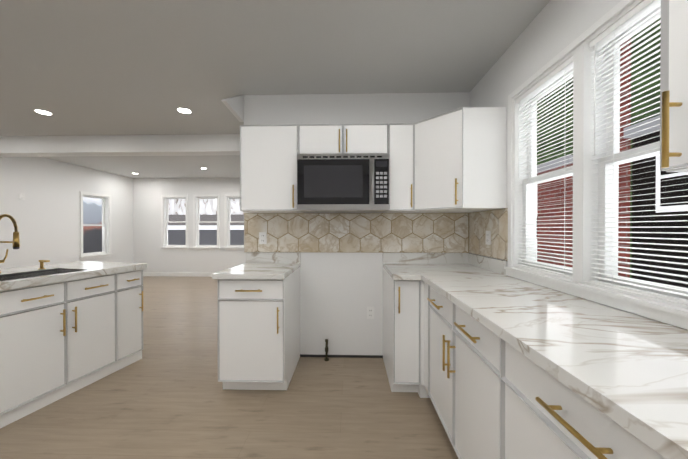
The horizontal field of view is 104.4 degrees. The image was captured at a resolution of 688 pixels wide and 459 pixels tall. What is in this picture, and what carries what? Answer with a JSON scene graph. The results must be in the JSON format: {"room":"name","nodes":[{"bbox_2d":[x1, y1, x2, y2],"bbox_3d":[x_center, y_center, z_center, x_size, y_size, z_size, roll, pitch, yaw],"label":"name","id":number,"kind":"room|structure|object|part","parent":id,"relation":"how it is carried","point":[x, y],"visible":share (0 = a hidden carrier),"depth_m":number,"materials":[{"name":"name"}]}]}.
{"room":"kitchen","nodes":[
{"label":"kitchen","id":0,"kind":"room"},
{"bbox_2d":[0,157,132,268],"bbox_3d":[-5.677,-0.035,2.506,0.150,2.550,9.200,0,0,1],"label":"wall","id":1,"kind":"structure","parent":0,"point":[45,214],"depth_m":5.07,"materials":[{"name":"paint"}]},
{"bbox_2d":[20,193,24,199],"bbox_3d":[-5.545,-0.570,4.601,0.009,0.110,0.070,0,0,1],"label":"light switch","id":2,"kind":"object","parent":1,"relation":"attached to","point":[22,196],"visible":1,"depth_m":4.60,"materials":[{"name":"plastic"}]},
{"bbox_2d":[79,191,112,259],"bbox_3d":[-5.569,-0.082,5.944,0.195,1.450,0.750,0,0,1],"label":"window","id":3,"kind":"structure","parent":1,"relation":"in","point":[106,230],"depth_m":6.20,"materials":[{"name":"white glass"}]},
{"bbox_2d":[133,178,243,272],"bbox_3d":[-2.090,-0.057,6.943,7.100,2.550,0.150,0,0,1],"label":"wall","id":4,"kind":"structure","parent":0,"point":[148,193],"depth_m":6.93,"materials":[{"name":"paint"}]},
{"bbox_2d":[160,195,188,249],"bbox_3d":[-4.390,-0.182,6.977,0.730,1.440,0.195,0,0,1],"label":"window","id":5,"kind":"structure","parent":4,"relation":"in","point":[165,221],"depth_m":6.93,"materials":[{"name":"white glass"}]},
{"bbox_2d":[143,272,213,276],"bbox_3d":[-3.167,1.168,6.894,4.590,0.100,0.014,0,0,1],"label":"baseboard","id":6,"kind":"structure","parent":4,"relation":"attached to","point":[178,274],"depth_m":6.90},
{"bbox_2d":[192,195,219,249],"bbox_3d":[-3.555,-0.182,6.956,0.720,1.440,0.195,0,0,1],"label":"window","id":7,"kind":"structure","parent":4,"relation":"in","point":[196,214],"depth_m":6.90,"materials":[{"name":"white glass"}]},
{"bbox_2d":[223,194,243,249],"bbox_3d":[-2.735,-0.182,6.936,0.720,1.440,0.195,0,0,1],"label":"window","id":8,"kind":"structure","parent":4,"relation":"in","point":[227,212],"depth_m":6.89,"materials":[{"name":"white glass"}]},
{"bbox_2d":[0,276,457,458],"bbox_3d":[-2.203,1.290,2.426,7.100,0.100,9.200,0,0,1],"label":"floor","id":9,"kind":"structure","parent":0,"point":[167,396],"depth_m":1.81,"materials":[{"name":"brown wood"}]},
{"bbox_2d":[0,214,146,427],"bbox_3d":[-2.472,0.566,1.878,0.844,1.355,1.600,0,0,13],"label":"kitchen island","id":10,"kind":"object","parent":9,"relation":"on","point":[67,328],"visible":1,"depth_m":1.99,"materials":[{"name":"white wood"}]},
{"bbox_2d":[212,252,299,389],"bbox_3d":[-0.697,0.734,2.271,0.530,1.015,0.662,0,0,1],"label":"base cabinet","id":11,"kind":"object","parent":9,"relation":"on","point":[258,321],"visible":1,"depth_m":1.99,"materials":[{"name":"white wood"}]},
{"bbox_2d":[324,339,328,360],"bbox_3d":[-0.165,1.143,2.534,0.044,0.195,0.044,0,0,1],"label":"pipe stub","id":12,"kind":"object","parent":9,"relation":"on","point":[326,351],"visible":1,"depth_m":2.52,"materials":[{"name":"black metal"}]},
{"bbox_2d":[300,354,382,357],"bbox_3d":[-0.026,1.229,2.588,0.805,0.022,0.006,0,0,1],"label":"baseboard","id":13,"kind":"structure","parent":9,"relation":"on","point":[354,356],"depth_m":2.58,"materials":[{"name":"plastic"}]},
{"bbox_2d":[383,269,426,397],"bbox_3d":[0.490,0.802,2.261,0.244,0.877,0.622,0,0,1],"label":"base cabinet","id":14,"kind":"object","parent":9,"relation":"on","point":[404,302],"depth_m":1.96,"materials":[{"name":"white wood"}]},
{"bbox_2d":[427,285,494,458],"bbox_3d":[0.870,0.807,1.395,0.599,0.877,0.893,0,0,1],"label":"base cabinet","id":15,"kind":"object","parent":9,"relation":"on","point":[489,357],"depth_m":1.31,"materials":[{"name":"white wood"}]},
{"bbox_2d":[495,337,662,458],"bbox_3d":[0.850,0.810,0.609,0.599,0.877,0.680,0,0,1],"label":"base cabinet","id":16,"kind":"object","parent":9,"relation":"on","point":[536,418],"depth_m":0.75,"materials":[{"name":"white wood"}]},
{"bbox_2d":[383,265,687,458],"bbox_3d":[0.752,0.349,1.182,0.825,0.036,2.762,0,0,1],"label":"countertop","id":17,"kind":"structure","parent":16,"relation":"on","point":[631,369],"depth_m":0.78,"materials":[{"name":"white stone"}]},
{"bbox_2d":[221,95,243,121],"bbox_3d":[-1.003,-1.179,2.419,0.040,0.260,0.370,0,0,1],"label":"wall","id":18,"kind":"structure","parent":0,"point":[234,105],"depth_m":2.46,"materials":[{"name":"paint"}]},
{"bbox_2d":[0,0,549,177],"bbox_3d":[-2.203,-1.359,2.413,7.100,0.100,9.200,0,0,1],"label":"ceiling","id":19,"kind":"structure","parent":0,"point":[107,67],"depth_m":2.03,"materials":[{"name":"paint"}]},
{"bbox_2d":[33,109,52,114],"bbox_3d":[-3.359,-1.309,2.982,0.148,0.006,0.148,0,0,1],"label":"recessed light","id":20,"kind":"object","parent":19,"relation":"in","point":[44,112],"visible":1,"depth_m":2.98,"materials":[{"name":"white"}]},
{"bbox_2d":[0,134,239,156],"bbox_3d":[-3.258,-1.199,3.830,4.620,0.235,0.200,0,0,1],"label":"header beam","id":21,"kind":"structure","parent":19,"relation":"attached to","point":[126,145],"depth_m":3.74,"materials":[{"name":"paint"}]},
{"bbox_2d":[177,108,191,113],"bbox_3d":[-1.760,-1.309,2.942,0.148,0.006,0.148,0,0,1],"label":"recessed light","id":22,"kind":"object","parent":19,"relation":"in","point":[185,110],"visible":1,"depth_m":2.93,"materials":[{"name":"white"}]},
{"bbox_2d":[244,92,469,354],"bbox_3d":[0.113,-0.036,2.656,2.180,2.550,0.150,0,0,1],"label":"wall","id":23,"kind":"structure","parent":0,"point":[340,293],"depth_m":2.59,"materials":[{"name":"paint"}]},
{"bbox_2d":[240,124,303,212],"bbox_3d":[-0.638,-0.527,2.433,0.500,0.734,0.325,0,0,1],"label":"upper cabinet","id":24,"kind":"object","parent":23,"relation":"attached to","point":[268,153],"depth_m":2.28,"materials":[{"name":"white wood"}]},
{"bbox_2d":[300,124,391,154],"bbox_3d":[-0.003,-0.760,2.416,0.766,0.268,0.325,0,0,1],"label":"upper cabinet","id":25,"kind":"object","parent":23,"relation":"attached to","point":[314,138],"depth_m":2.26,"materials":[{"name":"white wood"}]},
{"bbox_2d":[297,153,389,212],"bbox_3d":[-0.004,-0.392,2.353,0.759,0.461,0.454,0,0,1],"label":"microwave","id":26,"kind":"object","parent":25,"relation":"attached to","point":[344,183],"visible":1,"depth_m":2.17,"materials":[{"name":"silver metal"}]},
{"bbox_2d":[367,307,373,318],"bbox_3d":[0.256,0.805,2.577,0.072,0.115,0.009,0,0,1],"label":"outlet","id":27,"kind":"object","parent":23,"relation":"attached to","point":[370,312],"visible":1,"depth_m":2.58,"materials":[{"name":"plastic"}]},
{"bbox_2d":[244,208,507,260],"bbox_3d":[0.106,0.034,2.259,2.175,0.381,0.645,0,0,1],"label":"tile backsplash","id":28,"kind":"structure","parent":23,"relation":"attached to","point":[381,232],"depth_m":2.57,"materials":[{"name":"tile"}]},
{"bbox_2d":[259,232,266,243],"bbox_3d":[-0.789,0.085,2.591,0.072,0.115,0.009,0,0,1],"label":"outlet","id":29,"kind":"object","parent":28,"relation":"attached to","point":[262,237],"visible":1,"depth_m":2.59,"materials":[{"name":"plastic"}]},
{"bbox_2d":[485,231,490,244],"bbox_3d":[1.178,0.067,2.185,0.009,0.115,0.072,0,0,1],"label":"outlet","id":30,"kind":"object","parent":28,"relation":"attached to","point":[488,238],"visible":1,"depth_m":2.17,"materials":[{"name":"plastic"}]},
{"bbox_2d":[384,123,411,212],"bbox_3d":[0.490,-0.527,2.405,0.216,0.734,0.325,0,0,1],"label":"upper cabinet","id":31,"kind":"object","parent":23,"relation":"attached to","point":[401,157],"depth_m":2.25,"materials":[{"name":"white wood"}]},
{"bbox_2d":[383,253,466,264],"bbox_3d":[0.776,0.275,2.553,0.805,0.099,0.020,0,0,1],"label":"backsplash","id":32,"kind":"structure","parent":23,"relation":"attached to","point":[388,258],"depth_m":2.54,"materials":[{"name":"white stone"}]},
{"bbox_2d":[412,107,467,210],"bbox_3d":[0.730,-0.526,2.100,0.305,0.729,0.308,0,0,1],"label":"upper cabinet","id":33,"kind":"object","parent":23,"relation":"attached to","point":[453,161],"depth_m":2.08,"materials":[{"name":"white wood"}]},
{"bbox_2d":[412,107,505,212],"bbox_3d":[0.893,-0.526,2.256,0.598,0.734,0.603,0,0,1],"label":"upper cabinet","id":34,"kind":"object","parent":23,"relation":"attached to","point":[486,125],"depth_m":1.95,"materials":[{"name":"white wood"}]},
{"bbox_2d":[469,0,621,260],"bbox_3d":[1.271,-0.034,2.332,0.150,2.550,9.200,0,0,1],"label":"wall","id":35,"kind":"structure","parent":0,"point":[553,29],"depth_m":1.64,"materials":[{"name":"paint"}]},
{"bbox_2d":[467,253,507,272],"bbox_3d":[1.181,0.276,2.232,0.020,0.099,0.642,0,0,1],"label":"backsplash","id":36,"kind":"structure","parent":35,"relation":"attached to","point":[472,259],"depth_m":2.17,"materials":[{"name":"white stone"}]},
{"bbox_2d":[504,0,687,329],"bbox_3d":[1.213,-0.308,0.832,0.190,1.277,2.141,0,0,1],"label":"kitchen window","id":37,"kind":"structure","parent":35,"relation":"in","point":[588,60],"depth_m":1.28,"materials":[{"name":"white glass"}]},
{"bbox_2d":[660,0,687,171],"bbox_3d":[0.958,-0.548,0.199,0.362,0.800,1.000,0,0,1],"label":"upper cabinet","id":38,"kind":"object","parent":35,"relation":"attached to","point":[674,91],"visible":1,"depth_m":0.67,"materials":[{"name":"white wood"}]},
{"bbox_3d":[0.808,-0.247,0.659,0.040,0.187,0.012,0,0,1],"label":"handle","id":39,"kind":"part","parent":38,"relation":"part of","materials":[{"name":"gold metal"}]},
{"label":"outside","id":40,"kind":"structure","parent":0,"visible":0},
{"bbox_3d":[-2.153,1.342,4.426,30.800,0.018,28.900,0,0,1],"label":"ground","id":41,"kind":"structure","parent":40,"visible":0},
{"bbox_2d":[83,197,101,252],"bbox_3d":[-8.164,-2.258,2.057,0.100,7.000,13.900,0,0,1],"label":"street","id":42,"kind":"structure","parent":41,"relation":"on","point":[92,238],"depth_m":8.44,"materials":[{"name":"grey"}]},
{"bbox_2d":[168,199,243,244],"bbox_3d":[-1.186,-2.292,9.085,13.100,7.000,0.100,0,0,1],"label":"backyard","id":43,"kind":"structure","parent":41,"relation":"on","point":[208,236],"depth_m":9.13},
{"bbox_2d":[536,18,687,287],"bbox_3d":[4.708,-3.271,4.781,2.900,9.000,22.000,0,0,1],"label":"neighbouring house","id":44,"kind":"structure","parent":41,"relation":"on","point":[633,177],"depth_m":3.17,"materials":[{"name":"brick"}]}
]}

